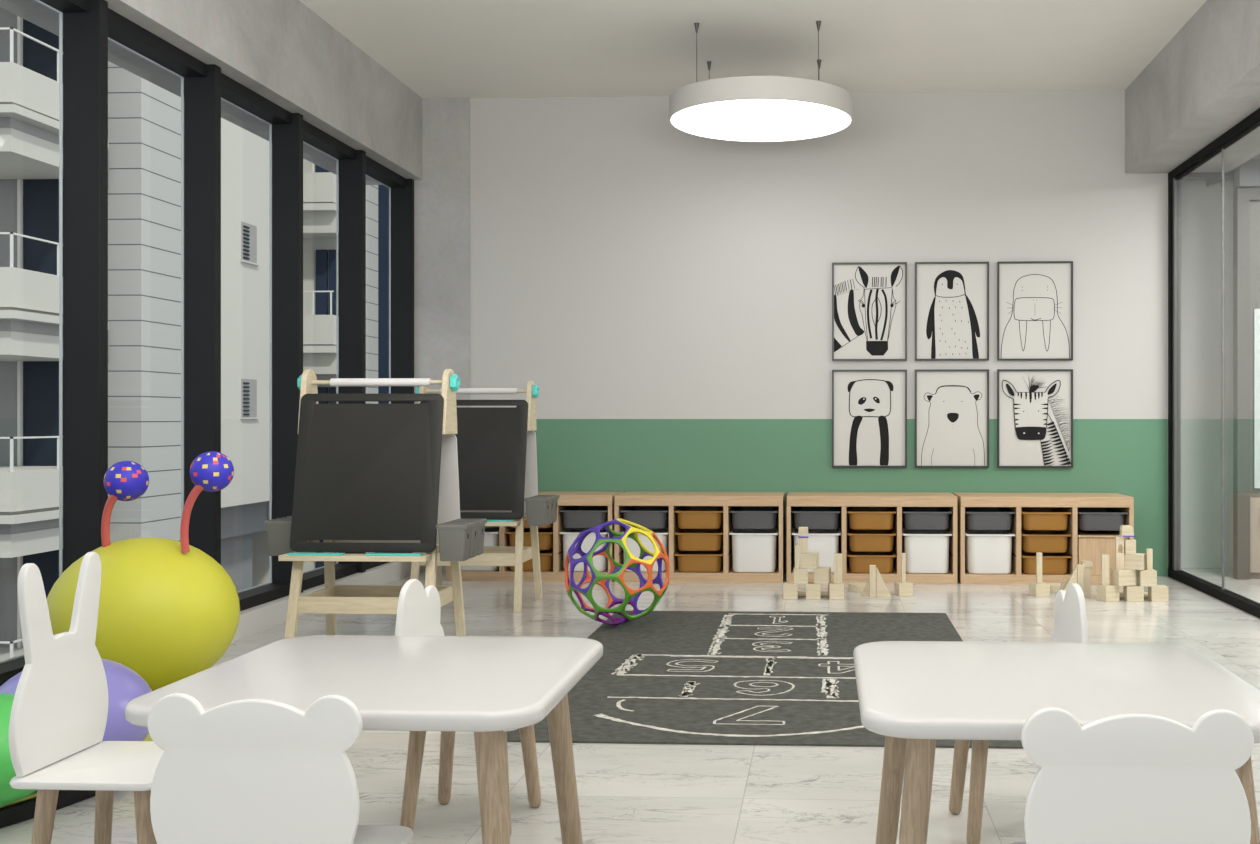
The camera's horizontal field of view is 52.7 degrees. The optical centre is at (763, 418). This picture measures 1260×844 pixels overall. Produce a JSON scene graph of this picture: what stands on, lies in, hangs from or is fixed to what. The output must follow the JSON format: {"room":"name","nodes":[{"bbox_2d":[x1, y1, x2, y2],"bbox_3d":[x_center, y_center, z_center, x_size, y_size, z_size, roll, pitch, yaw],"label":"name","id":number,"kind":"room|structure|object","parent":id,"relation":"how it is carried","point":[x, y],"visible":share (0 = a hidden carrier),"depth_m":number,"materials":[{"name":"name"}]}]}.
{"room":"children's room","nodes":[
{"label":"children's room","id":0,"kind":"room"},
{"bbox_2d":[0,568,1259,843],"bbox_3d":[1.490,1.020,3.331,7.750,0.120,12.000,0,0,3],"label":"floor","id":1,"kind":"structure","parent":0,"point":[628,793],"depth_m":3.51,"materials":[{"name":"tile"}]},
{"bbox_2d":[9,552,164,843],"bbox_3d":[-1.293,0.621,2.551,0.307,0.680,0.314,0,0,3],"label":"chair","id":2,"kind":"object","parent":1,"relation":"on","point":[59,711],"visible":0.94,"depth_m":2.50,"materials":[{"name":"white paint"}]},
{"bbox_2d":[0,451,239,828],"bbox_3d":[-1.950,0.532,3.550,0.784,0.856,1.658,0,0,3],"label":"toy caterpillar","id":3,"kind":"object","parent":1,"relation":"on","point":[168,611],"visible":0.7,"depth_m":3.91,"materials":[{"name":"plastic"}]},
{"bbox_2d":[147,693,413,843],"bbox_3d":[-0.748,0.685,2.001,0.322,0.552,0.307,0,0,3],"label":"chair","id":4,"kind":"object","parent":1,"relation":"on","point":[246,771],"visible":1,"depth_m":1.86,"materials":[{"name":"white paint"}]},
{"bbox_2d":[125,635,602,843],"bbox_3d":[-0.687,0.710,2.333,0.690,0.501,0.700,0,0,3],"label":"table","id":5,"kind":"object","parent":1,"relation":"on","point":[485,686],"visible":0.88,"depth_m":2.23,"materials":[{"name":"white paint"}]},
{"bbox_2d":[278,369,465,638],"bbox_3d":[-1.512,0.382,4.940,0.632,1.156,0.473,0,0,3],"label":"easel","id":6,"kind":"object","parent":1,"relation":"on","point":[369,477],"visible":0.8,"depth_m":4.83,"materials":[{"name":"brown wood"}]},
{"bbox_2d":[264,519,293,555],"bbox_3d":[-1.878,0.464,4.933,0.118,0.137,0.097,0,0,3],"label":"paint bucket","id":7,"kind":"object","parent":6,"relation":"attached to","point":[278,530],"visible":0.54,"depth_m":4.89,"materials":[{"name":"grey plastic"}]},
{"bbox_2d":[302,585,334,596],"bbox_3d":[-1.752,0.707,4.955,0.014,0.063,0.324,0,0,3],"label":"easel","id":8,"kind":"object","parent":6,"relation":"attached to","point":[329,591],"depth_m":5.00,"materials":[{"name":"brown wood"}]},
{"bbox_2d":[438,586,451,606],"bbox_3d":[-1.272,0.707,4.932,0.014,0.063,0.324,0,0,3],"label":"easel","id":9,"kind":"object","parent":6,"relation":"attached to","point":[445,594],"depth_m":5.02,"materials":[{"name":"brown wood"}]},
{"bbox_2d":[436,523,472,560],"bbox_3d":[-1.163,0.464,4.748,0.118,0.137,0.097,0,0,3],"label":"paint bucket","id":10,"kind":"object","parent":6,"relation":"attached to","point":[454,538],"visible":1,"depth_m":4.71,"materials":[{"name":"grey plastic"}]},
{"bbox_2d":[445,521,479,557],"bbox_3d":[-1.158,0.464,4.848,0.118,0.137,0.097,0,0,3],"label":"paint bucket","id":11,"kind":"object","parent":6,"relation":"attached to","point":[474,530],"visible":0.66,"depth_m":4.84,"materials":[{"name":"grey plastic"}]},
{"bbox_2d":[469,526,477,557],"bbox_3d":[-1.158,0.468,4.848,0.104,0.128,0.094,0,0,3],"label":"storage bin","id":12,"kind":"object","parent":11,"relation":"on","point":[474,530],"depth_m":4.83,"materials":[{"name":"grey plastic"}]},
{"bbox_2d":[452,519,486,555],"bbox_3d":[-1.153,0.464,4.947,0.118,0.137,0.097,0,0,3],"label":"paint bucket","id":13,"kind":"object","parent":6,"relation":"attached to","point":[481,528],"visible":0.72,"depth_m":4.93,"materials":[{"name":"grey plastic"}]},
{"bbox_2d":[476,523,484,555],"bbox_3d":[-1.153,0.468,4.947,0.104,0.128,0.094,0,0,3],"label":"storage bin","id":14,"kind":"object","parent":13,"relation":"on","point":[481,528],"depth_m":4.93,"materials":[{"name":"grey plastic"}]},
{"bbox_2d":[395,579,540,835],"bbox_3d":[-0.694,0.670,3.013,0.307,0.582,0.310,0,0,7],"label":"chair","id":15,"kind":"object","parent":1,"relation":"on","point":[419,609],"visible":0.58,"depth_m":3.02,"materials":[{"name":"white paint"}]},
{"bbox_2d":[410,381,542,611],"bbox_3d":[-1.478,0.382,6.500,0.632,1.156,0.473,0,0,3],"label":"easel","id":16,"kind":"object","parent":1,"relation":"on","point":[496,446],"visible":0.55,"depth_m":6.39,"materials":[{"name":"brown wood"}]},
{"bbox_2d":[524,497,550,525],"bbox_3d":[-1.129,0.464,6.308,0.118,0.137,0.097,0,0,3],"label":"paint bucket","id":17,"kind":"object","parent":16,"relation":"attached to","point":[537,508],"visible":1,"depth_m":6.26,"materials":[{"name":"grey plastic"}]},
{"bbox_2d":[446,491,622,581],"bbox_3d":[-1.376,0.706,7.654,0.992,0.509,0.425,0,0,3],"label":"storage unit","id":18,"kind":"object","parent":1,"relation":"on","point":[567,499],"visible":0.25,"depth_m":7.45,"materials":[{"name":"brown wood"}]},
{"bbox_2d":[461,527,498,570],"bbox_3d":[-1.700,0.786,7.664,0.289,0.232,0.405,0,0,3],"label":"storage bin","id":19,"kind":"object","parent":18,"relation":"on","point":[491,535],"visible":0.21,"depth_m":7.47,"materials":[{"name":"white plastic"}]},
{"bbox_2d":[505,527,552,549],"bbox_3d":[-1.376,0.724,7.648,0.289,0.107,0.405,0,0,3],"label":"storage bin","id":20,"kind":"object","parent":18,"relation":"in","point":[545,535],"visible":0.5,"depth_m":7.46,"materials":[{"name":"orange plastic"}]},
{"bbox_2d":[510,548,552,570],"bbox_3d":[-1.376,0.849,7.648,0.289,0.107,0.405,0,0,3],"label":"storage bin","id":21,"kind":"object","parent":18,"relation":"on","point":[546,556],"visible":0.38,"depth_m":7.46,"materials":[{"name":"orange plastic"}]},
{"bbox_2d":[559,528,607,571],"bbox_3d":[-1.053,0.786,7.632,0.289,0.232,0.405,0,0,3],"label":"storage bin","id":22,"kind":"object","parent":18,"relation":"on","point":[600,562],"visible":0.42,"depth_m":7.44,"materials":[{"name":"white plastic"}]},
{"bbox_2d":[559,506,607,528],"bbox_3d":[-1.053,0.594,7.632,0.289,0.108,0.405,0,0,3],"label":"storage bin","id":23,"kind":"object","parent":18,"relation":"in","point":[574,517],"visible":0.71,"depth_m":7.44,"materials":[{"name":"grey plastic"}]},
{"bbox_2d":[614,491,784,582],"bbox_3d":[-0.370,0.706,7.605,0.992,0.509,0.425,0,0,3],"label":"storage unit","id":24,"kind":"object","parent":1,"relation":"on","point":[674,500],"visible":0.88,"depth_m":7.40,"materials":[{"name":"brown wood"}]},
{"bbox_2d":[620,506,668,528],"bbox_3d":[-0.694,0.594,7.615,0.289,0.108,0.405,0,0,3],"label":"storage bin","id":25,"kind":"object","parent":24,"relation":"in","point":[649,517],"visible":0.71,"depth_m":7.42,"materials":[{"name":"grey plastic"}]},
{"bbox_2d":[620,527,668,571],"bbox_3d":[-0.694,0.786,7.615,0.289,0.232,0.405,0,0,3],"label":"storage bin","id":26,"kind":"object","parent":24,"relation":"on","point":[662,534],"visible":0.38,"depth_m":7.43,"materials":[{"name":"white plastic"}]},
{"bbox_2d":[674,506,722,528],"bbox_3d":[-0.371,0.595,7.599,0.289,0.107,0.405,0,0,3],"label":"storage bin","id":27,"kind":"object","parent":24,"relation":"in","point":[689,517],"visible":0.88,"depth_m":7.41,"materials":[{"name":"orange plastic"}]},
{"bbox_2d":[674,548,722,571],"bbox_3d":[-0.371,0.849,7.599,0.289,0.107,0.405,0,0,3],"label":"storage bin","id":28,"kind":"object","parent":24,"relation":"on","point":[688,561],"visible":0.68,"depth_m":7.41,"materials":[{"name":"orange plastic"}]},
{"bbox_2d":[674,527,722,550],"bbox_3d":[-0.371,0.724,7.599,0.289,0.107,0.405,0,0,3],"label":"storage bin","id":29,"kind":"object","parent":24,"relation":"in","point":[688,539],"visible":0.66,"depth_m":7.41,"materials":[{"name":"orange plastic"}]},
{"bbox_2d":[729,528,778,572],"bbox_3d":[-0.047,0.786,7.583,0.289,0.232,0.405,0,0,3],"label":"storage bin","id":30,"kind":"object","parent":24,"relation":"on","point":[753,550],"visible":0.84,"depth_m":7.39,"materials":[{"name":"white plastic"}]},
{"bbox_2d":[729,506,778,528],"bbox_3d":[-0.047,0.594,7.583,0.289,0.108,0.405,0,0,3],"label":"storage bin","id":31,"kind":"object","parent":24,"relation":"in","point":[743,517],"visible":0.97,"depth_m":7.39,"materials":[{"name":"grey plastic"}]},
{"bbox_2d":[507,611,1022,748],"bbox_3d":[0.022,0.956,4.972,1.627,0.006,2.535,0,0,3],"label":"rug","id":32,"kind":"object","parent":1,"relation":"on","point":[660,677],"visible":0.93,"depth_m":4.62,"materials":[{"name":"carpet"}]},
{"bbox_2d":[565,518,668,625],"bbox_3d":[-0.675,0.704,5.807,0.487,0.489,0.488,0,0,3],"label":"ball","id":33,"kind":"object","parent":32,"relation":"on","point":[633,563],"visible":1,"depth_m":5.73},
{"bbox_2d":[783,582,797,599],"bbox_3d":[0.146,0.919,6.741,0.076,0.082,0.080,0,0,3],"label":"block","id":34,"kind":"object","parent":1,"relation":"on","point":[790,590],"visible":0.91,"depth_m":6.70,"materials":[{"name":"brown wood"}]},
{"bbox_2d":[794,567,807,583],"bbox_3d":[0.201,0.837,6.738,0.076,0.081,0.080,0,0,3],"label":"block","id":35,"kind":"object","parent":34,"relation":"on","point":[800,574],"visible":0.9,"depth_m":6.70,"materials":[{"name":"brown wood"}]},
{"bbox_2d":[800,552,818,568],"bbox_3d":[0.247,0.755,6.737,0.087,0.080,0.075,0,0,14],"label":"block","id":36,"kind":"object","parent":35,"relation":"on","point":[810,560],"visible":0.91,"depth_m":6.70,"materials":[{"name":"brown wood"}]},
{"bbox_2d":[806,582,820,599],"bbox_3d":[0.267,0.919,6.735,0.079,0.082,0.080,0,0,3],"label":"block","id":37,"kind":"object","parent":1,"relation":"on","point":[813,591],"visible":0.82,"depth_m":6.70,"materials":[{"name":"brown wood"}]},
{"bbox_2d":[814,567,830,583],"bbox_3d":[0.316,0.837,6.739,0.077,0.081,0.080,0,0,15],"label":"block","id":38,"kind":"object","parent":37,"relation":"on","point":[822,575],"visible":0.99,"depth_m":6.70,"materials":[{"name":"brown wood"}]},
{"bbox_2d":[828,582,843,599],"bbox_3d":[0.387,0.919,6.734,0.076,0.082,0.080,0,0,-3],"label":"block","id":39,"kind":"object","parent":1,"relation":"on","point":[835,591],"visible":0.94,"depth_m":6.70,"materials":[{"name":"brown wood"}]},
{"bbox_2d":[787,492,956,583],"bbox_3d":[0.642,0.706,7.555,0.992,0.509,0.425,0,0,3],"label":"storage unit","id":40,"kind":"object","parent":1,"relation":"on","point":[897,500],"visible":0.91,"depth_m":7.35,"materials":[{"name":"brown wood"}]},
{"bbox_2d":[792,528,840,572],"bbox_3d":[0.319,0.786,7.565,0.289,0.232,0.405,0,0,3],"label":"storage bin","id":41,"kind":"object","parent":40,"relation":"on","point":[825,542],"visible":0.58,"depth_m":7.37,"materials":[{"name":"white plastic"}]},
{"bbox_2d":[792,507,840,529],"bbox_3d":[0.319,0.594,7.565,0.289,0.108,0.405,0,0,3],"label":"storage bin","id":42,"kind":"object","parent":40,"relation":"in","point":[814,518],"visible":0.94,"depth_m":7.38,"materials":[{"name":"grey plastic"}]},
{"bbox_2d":[846,507,896,529],"bbox_3d":[0.642,0.595,7.549,0.289,0.107,0.405,0,0,3],"label":"storage bin","id":43,"kind":"object","parent":40,"relation":"in","point":[860,518],"visible":0.98,"depth_m":7.36,"materials":[{"name":"orange plastic"}]},
{"bbox_2d":[846,548,896,572],"bbox_3d":[0.642,0.849,7.549,0.289,0.107,0.405,0,0,3],"label":"storage bin","id":44,"kind":"object","parent":40,"relation":"on","point":[859,562],"visible":0.78,"depth_m":7.36,"materials":[{"name":"orange plastic"}]},
{"bbox_2d":[846,528,896,551],"bbox_3d":[0.642,0.724,7.549,0.289,0.107,0.405,0,0,3],"label":"storage bin","id":45,"kind":"object","parent":40,"relation":"in","point":[859,540],"visible":0.84,"depth_m":7.36,"materials":[{"name":"orange plastic"}]},
{"bbox_2d":[902,528,951,573],"bbox_3d":[0.965,0.786,7.533,0.289,0.232,0.405,0,0,3],"label":"storage bin","id":46,"kind":"object","parent":40,"relation":"on","point":[927,551],"visible":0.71,"depth_m":7.34,"materials":[{"name":"white plastic"}]},
{"bbox_2d":[902,507,951,529],"bbox_3d":[0.965,0.594,7.533,0.289,0.108,0.405,0,0,3],"label":"storage bin","id":47,"kind":"object","parent":40,"relation":"in","point":[913,518],"visible":0.92,"depth_m":7.35,"materials":[{"name":"grey plastic"}]},
{"bbox_2d":[949,583,1087,843],"bbox_3d":[0.586,0.670,2.951,0.307,0.582,0.310,0,0,-1],"label":"chair","id":48,"kind":"object","parent":1,"relation":"on","point":[1070,617],"visible":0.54,"depth_m":2.87,"materials":[{"name":"white paint"}]},
{"bbox_2d":[1029,582,1049,596],"bbox_3d":[1.500,0.926,6.850,0.084,0.068,0.080,0,0,-17],"label":"block","id":49,"kind":"object","parent":1,"relation":"on","point":[1042,589],"visible":1,"depth_m":6.82,"materials":[{"name":"brown wood"}]},
{"bbox_2d":[953,492,1133,584],"bbox_3d":[1.652,0.706,7.506,0.992,0.509,0.425,0,0,3],"label":"storage unit","id":50,"kind":"object","parent":1,"relation":"on","point":[1070,502],"visible":0.68,"depth_m":7.31,"materials":[{"name":"brown wood"}]},
{"bbox_2d":[965,528,1014,573],"bbox_3d":[1.329,0.786,7.516,0.289,0.232,0.405,0,0,3],"label":"storage bin","id":51,"kind":"object","parent":50,"relation":"on","point":[986,551],"visible":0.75,"depth_m":7.33,"materials":[{"name":"white plastic"}]},
{"bbox_2d":[965,507,1014,529],"bbox_3d":[1.329,0.594,7.516,0.289,0.108,0.405,0,0,3],"label":"storage bin","id":52,"kind":"object","parent":50,"relation":"in","point":[976,518],"visible":0.87,"depth_m":7.33,"materials":[{"name":"grey plastic"}]},
{"bbox_2d":[1021,507,1071,530],"bbox_3d":[1.652,0.595,7.500,0.289,0.107,0.405,0,0,3],"label":"storage bin","id":53,"kind":"object","parent":50,"relation":"in","point":[1035,519],"visible":0.79,"depth_m":7.31,"materials":[{"name":"orange plastic"}]},
{"bbox_2d":[1021,550,1071,573],"bbox_3d":[1.652,0.849,7.500,0.289,0.107,0.405,0,0,3],"label":"storage bin","id":54,"kind":"object","parent":50,"relation":"on","point":[1052,563],"visible":0.63,"depth_m":7.31,"materials":[{"name":"orange plastic"}]},
{"bbox_2d":[1021,529,1071,552],"bbox_3d":[1.652,0.724,7.500,0.289,0.107,0.405,0,0,3],"label":"storage bin","id":55,"kind":"object","parent":50,"relation":"in","point":[1032,541],"visible":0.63,"depth_m":7.31,"materials":[{"name":"orange plastic"}]},
{"bbox_2d":[1078,508,1127,530],"bbox_3d":[1.975,0.594,7.484,0.289,0.108,0.405,0,0,3],"label":"storage bin","id":56,"kind":"object","parent":50,"relation":"in","point":[1089,519],"visible":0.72,"depth_m":7.30,"materials":[{"name":"grey plastic"}]},
{"bbox_2d":[1078,530,1128,574],"bbox_3d":[1.975,0.788,7.475,0.289,0.228,0.393,0,0,3],"label":"storage bin","id":57,"kind":"object","parent":50,"relation":"on","point":[1091,544],"visible":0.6,"depth_m":7.29,"materials":[{"name":"brown wood"}]},
{"bbox_2d":[853,641,1259,843],"bbox_3d":[0.513,0.710,2.263,0.690,0.501,0.700,0,0,3],"label":"table","id":58,"kind":"object","parent":1,"relation":"on","point":[914,694],"visible":0.88,"depth_m":2.14,"materials":[{"name":"white wood"}]},
{"bbox_2d":[1096,584,1118,601],"bbox_3d":[1.821,0.918,6.661,0.086,0.083,0.084,0,0,-21],"label":"block","id":59,"kind":"object","parent":1,"relation":"on","point":[1106,593],"visible":1,"depth_m":6.63,"materials":[{"name":"brown wood"}]},
{"bbox_2d":[1110,568,1135,585],"bbox_3d":[1.902,0.835,6.661,0.101,0.083,0.084,0,0,-14],"label":"block","id":60,"kind":"object","parent":59,"relation":"on","point":[1118,577],"visible":0.91,"depth_m":6.62,"materials":[{"name":"brown wood"}]},
{"bbox_2d":[1115,536,1123,569],"bbox_3d":[1.881,0.707,6.651,0.042,0.172,0.026,0,0,3],"label":"block","id":61,"kind":"object","parent":60,"relation":"on","point":[1119,556],"visible":1,"depth_m":6.64,"materials":[{"name":"brown wood"}]},
{"bbox_2d":[1124,553,1145,569],"bbox_3d":[1.965,0.753,6.660,0.095,0.080,0.084,0,0,27],"label":"block","id":62,"kind":"object","parent":60,"relation":"on","point":[1137,561],"visible":0.91,"depth_m":6.62,"materials":[{"name":"brown wood"}]},
{"bbox_2d":[1008,707,1253,843],"bbox_3d":[0.533,0.685,1.908,0.322,0.552,0.307,0,0,3],"label":"chair","id":63,"kind":"object","parent":1,"relation":"on","point":[1135,778],"visible":1,"depth_m":1.77,"materials":[{"name":"white paint"}]},
{"bbox_2d":[1124,585,1143,601],"bbox_3d":[1.955,0.920,6.652,0.087,0.080,0.080,0,0,3],"label":"block","id":64,"kind":"object","parent":1,"relation":"on","point":[1135,593],"visible":0.86,"depth_m":6.61,"materials":[{"name":"brown wood"}]},
{"bbox_2d":[1148,585,1167,601],"bbox_3d":[2.082,0.920,6.646,0.087,0.080,0.080,0,0,3],"label":"block","id":65,"kind":"object","parent":1,"relation":"on","point":[1159,593],"visible":0.89,"depth_m":6.61,"materials":[{"name":"brown wood"}]},
{"bbox_2d":[1137,569,1156,586],"bbox_3d":[2.024,0.838,6.649,0.085,0.083,0.080,0,0,3],"label":"block","id":66,"kind":"object","parent":65,"relation":"on","point":[1145,578],"visible":0.91,"depth_m":6.61,"materials":[{"name":"brown wood"}]},
{"bbox_2d":[299,0,1206,98],"bbox_3d":[-0.120,-2.070,3.160,5.450,0.120,9.700,0,0,3],"label":"ceiling","id":67,"kind":"structure","parent":0,"point":[436,48],"depth_m":6.69,"materials":[{"name":"paint"}]},
{"bbox_2d":[669,21,852,141],"bbox_3d":[-0.013,-1.798,6.730,0.980,0.425,0.980,0,0,3],"label":"pendant lamp","id":68,"kind":"object","parent":67,"relation":"hanging from","point":[749,108],"visible":1,"depth_m":6.50,"materials":[{"name":"metal"}]},
{"bbox_2d":[671,99,850,141],"bbox_3d":[-0.013,-1.597,6.730,0.960,0.019,0.960,0,0,3],"label":"diffuser","id":69,"kind":"object","parent":68,"relation":"attached to","point":[740,120],"depth_m":6.65,"materials":[{"name":"plastic"}]},
{"bbox_2d":[366,90,1167,575],"bbox_3d":[-0.069,-0.525,7.883,5.090,2.970,0.140,0,0,3],"label":"wall","id":70,"kind":"structure","parent":0,"point":[664,291],"depth_m":7.81,"materials":[{"name":"paint"}]},
{"bbox_2d":[0,0,89,685],"bbox_3d":[-2.462,-0.322,4.082,0.118,2.355,0.796,0,0,3],"label":"window","id":71,"kind":"structure","parent":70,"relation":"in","point":[10,667],"depth_m":4.48,"materials":[{"name":"metal"}]},
{"bbox_2d":[63,0,107,571],"bbox_3d":[-2.423,-0.322,4.505,0.136,2.355,0.052,0,0,3],"label":"window frame","id":72,"kind":"structure","parent":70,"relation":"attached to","point":[85,34],"depth_m":4.48,"materials":[{"name":"metal"}]},
{"bbox_2d":[108,8,206,516],"bbox_3d":[-2.421,-0.322,4.929,0.118,2.355,0.796,0,0,3],"label":"window","id":73,"kind":"structure","parent":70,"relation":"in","point":[123,32],"depth_m":5.06,"materials":[{"name":"metal"}]},
{"bbox_2d":[184,64,220,564],"bbox_3d":[-2.382,-0.322,5.352,0.136,2.355,0.052,0,0,3],"label":"window frame","id":74,"kind":"structure","parent":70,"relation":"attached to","point":[202,95],"depth_m":5.33,"materials":[{"name":"metal"}]},
{"bbox_2d":[0,0,421,180],"bbox_3d":[-2.631,-1.755,2.730,0.478,0.510,10.396,0,0,3],"label":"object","id":75,"kind":"structure","parent":70,"relation":"attached to","point":[282,51],"depth_m":6.03,"materials":[{"name":"concrete"}]},
{"bbox_2d":[221,73,291,610],"bbox_3d":[-2.379,-0.322,5.776,0.118,2.355,0.796,0,0,3],"label":"window","id":76,"kind":"structure","parent":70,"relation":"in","point":[234,93],"depth_m":6.00,"materials":[{"name":"metal"}]},
{"bbox_2d":[272,113,302,592],"bbox_3d":[-2.340,-0.322,6.199,0.136,2.355,0.052,0,0,3],"label":"trim","id":77,"kind":"structure","parent":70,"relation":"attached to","point":[287,139],"depth_m":6.17,"materials":[{"name":"metal"}]},
{"bbox_2d":[232,562,411,641],"bbox_3d":[-2.535,0.969,2.721,0.230,0.223,10.388,0,0,3],"label":"baseboard","id":78,"kind":"structure","parent":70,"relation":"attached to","point":[253,620],"depth_m":5.97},
{"bbox_2d":[303,120,357,590],"bbox_3d":[-2.338,-0.322,6.623,0.118,2.355,0.796,0,0,3],"label":"window","id":79,"kind":"structure","parent":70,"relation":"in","point":[313,136],"depth_m":6.77,"materials":[{"name":"metal"}]},
{"bbox_2d":[339,150,365,572],"bbox_3d":[-2.299,-0.322,7.046,0.136,2.355,0.052,0,0,3],"label":"trim","id":80,"kind":"structure","parent":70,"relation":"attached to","point":[352,173],"depth_m":7.02,"materials":[{"name":"metal"}]},
{"bbox_2d":[366,156,407,569],"bbox_3d":[-2.296,-0.322,7.470,0.118,2.355,0.796,0,0,3],"label":"window","id":81,"kind":"structure","parent":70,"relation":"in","point":[375,171],"depth_m":7.67,"materials":[{"name":"metal"}]},
{"bbox_2d":[391,179,413,403],"bbox_3d":[-2.258,-0.322,7.887,0.136,2.355,0.040,0,0,3],"label":"trim","id":82,"kind":"structure","parent":70,"relation":"attached to","point":[402,199],"depth_m":7.87,"materials":[{"name":"metal"}]},
{"bbox_2d":[414,98,469,571],"bbox_3d":[-2.082,-0.525,7.905,0.486,2.970,0.012,0,0,3],"label":"column","id":83,"kind":"structure","parent":70,"relation":"attached to","point":[442,196],"depth_m":7.90,"materials":[{"name":"concrete"}]},
{"bbox_2d":[832,262,906,360],"bbox_3d":[0.654,-0.661,7.763,0.460,0.605,0.024,0,0,3],"label":"framed print","id":84,"kind":"object","parent":70,"relation":"attached to","point":[869,299],"visible":1,"depth_m":7.76,"materials":[{"name":"paper"}]},
{"bbox_2d":[832,370,906,467],"bbox_3d":[0.654,-0.003,7.763,0.460,0.602,0.024,0,0,3],"label":"framed print","id":85,"kind":"object","parent":70,"relation":"attached to","point":[869,407],"visible":1,"depth_m":7.77,"materials":[{"name":"paper"}]},
{"bbox_2d":[915,262,988,360],"bbox_3d":[1.158,-0.661,7.739,0.452,0.605,0.024,0,0,3],"label":"framed print","id":86,"kind":"object","parent":70,"relation":"attached to","point":[952,298],"visible":1,"depth_m":7.74,"materials":[{"name":"paper"}]},
{"bbox_2d":[915,369,988,467],"bbox_3d":[1.158,-0.003,7.739,0.452,0.602,0.024,0,0,3],"label":"framed print","id":87,"kind":"object","parent":70,"relation":"attached to","point":[952,405],"visible":1,"depth_m":7.74,"materials":[{"name":"paper"}]},
{"bbox_2d":[997,261,1072,360],"bbox_3d":[1.663,-0.661,7.714,0.458,0.605,0.024,0,0,3],"label":"framed print","id":88,"kind":"object","parent":70,"relation":"attached to","point":[1035,298],"visible":1,"depth_m":7.72,"materials":[{"name":"paper"}]},
{"bbox_2d":[997,369,1072,467],"bbox_3d":[1.663,-0.003,7.714,0.458,0.602,0.024,0,0,3],"label":"framed print","id":89,"kind":"object","parent":70,"relation":"attached to","point":[1035,406],"visible":1,"depth_m":7.71,"materials":[{"name":"paper"}]},
{"bbox_2d":[1168,179,1177,569],"bbox_3d":[2.498,-0.272,7.656,0.060,2.367,0.058,0,0,3],"label":"trim","id":90,"kind":"structure","parent":70,"relation":"attached to","point":[1170,181],"depth_m":7.63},
{"bbox_2d":[1173,177,1180,569],"bbox_3d":[2.495,-0.272,7.607,0.036,2.367,0.040,0,0,3],"label":"trim","id":91,"kind":"structure","parent":70,"relation":"attached to","point":[1176,184],"depth_m":7.59,"materials":[{"name":"black metal"}]},
{"bbox_2d":[1125,0,1259,172],"bbox_3d":[2.265,-1.755,2.490,0.619,0.510,10.396,0,0,3],"label":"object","id":92,"kind":"structure","parent":70,"relation":"attached to","point":[1205,81],"depth_m":6.46,"materials":[{"name":"concrete"}]},
{"bbox_2d":[1168,569,1259,617],"bbox_3d":[2.245,0.936,2.493,0.060,0.048,10.400,0,0,3],"label":"trim","id":93,"kind":"structure","parent":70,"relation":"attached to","point":[1245,604],"depth_m":6.74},
{"bbox_2d":[1168,108,1259,180],"bbox_3d":[2.245,-1.470,2.493,0.060,0.059,10.400,0,0,3],"label":"trim","id":94,"kind":"structure","parent":70,"relation":"attached to","point":[1251,122],"depth_m":6.74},
{"bbox_2d":[1222,149,1223,589],"bbox_3d":[2.473,-0.264,7.152,0.012,2.352,0.872,0,0,3],"label":"window","id":95,"kind":"structure","parent":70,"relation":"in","point":[1222,149],"depth_m":6.72,"materials":[{"name":"clear glass"}]},
{"bbox_2d":[1181,180,1232,567],"bbox_3d":[4.078,-0.290,8.130,3.050,2.500,0.140,0,0,3],"label":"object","id":96,"kind":"structure","parent":0,"point":[1201,204],"depth_m":8.12,"materials":[{"name":"glass"}]},
{"bbox_2d":[1181,153,1259,185],"bbox_3d":[3.737,-1.815,2.715,3.200,0.630,10.990,0,0,3],"label":"ceiling","id":97,"kind":"structure","parent":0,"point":[1210,178],"depth_m":7.83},
{"bbox_3d":[3.964,-0.290,2.634,2.740,2.500,10.850,0,0,3],"label":"wall","id":98,"kind":"structure","parent":0,"visible":0},
{"bbox_2d":[1233,188,1259,579],"bbox_3d":[4.133,-0.210,7.507,2.598,2.340,0.080,0,0,3],"label":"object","id":99,"kind":"structure","parent":98,"relation":"in","point":[1246,201],"depth_m":7.53,"materials":[{"name":"glass"}]},
{"bbox_2d":[1233,160,1259,189],"bbox_3d":[4.142,-1.462,7.486,2.618,0.155,0.120,0,0,3],"label":"trim","id":100,"kind":"structure","parent":98,"relation":"attached to","point":[1247,175],"depth_m":7.49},
{"label":"outside","id":101,"kind":"structure","parent":0,"visible":0},
{"bbox_3d":[-30.339,4.110,26.517,56.800,0.100,70.000,0,0,3],"label":"ground","id":102,"kind":"structure","parent":101,"visible":0},
{"bbox_2d":[0,7,108,660],"bbox_3d":[-14.562,-5.181,18.810,9.070,19.719,3.170,0,0,3],"label":"apartment building","id":103,"kind":"structure","parent":102,"relation":"on","point":[29,53],"depth_m":18.49,"materials":[{"name":"concrete"}]},
{"bbox_2d":[108,61,180,542],"bbox_3d":[-12.460,-5.490,21.556,5.000,19.100,2.280,0,0,3],"label":"building","id":104,"kind":"structure","parent":102,"relation":"on","point":[144,118],"depth_m":20.39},
{"bbox_2d":[221,118,268,591],"bbox_3d":[-12.286,-5.490,24.501,5.060,19.100,3.580,0,0,3],"label":"building","id":105,"kind":"structure","parent":102,"relation":"on","point":[244,154],"depth_m":24.07,"materials":[{"name":"white concrete"}]},
{"bbox_2d":[252,159,377,586],"bbox_3d":[-10.751,-4.998,28.846,3.700,20.084,4.550,0,0,3],"label":"balcony building","id":106,"kind":"structure","parent":102,"relation":"on","point":[319,184],"depth_m":27.49,"materials":[{"name":"white concrete"}]},
{"bbox_2d":[378,185,388,403],"bbox_3d":[-7.552,-6.490,34.871,8.500,21.100,2.000,0,0,3],"label":"building","id":107,"kind":"structure","parent":102,"relation":"on","point":[383,192],"depth_m":34.00,"materials":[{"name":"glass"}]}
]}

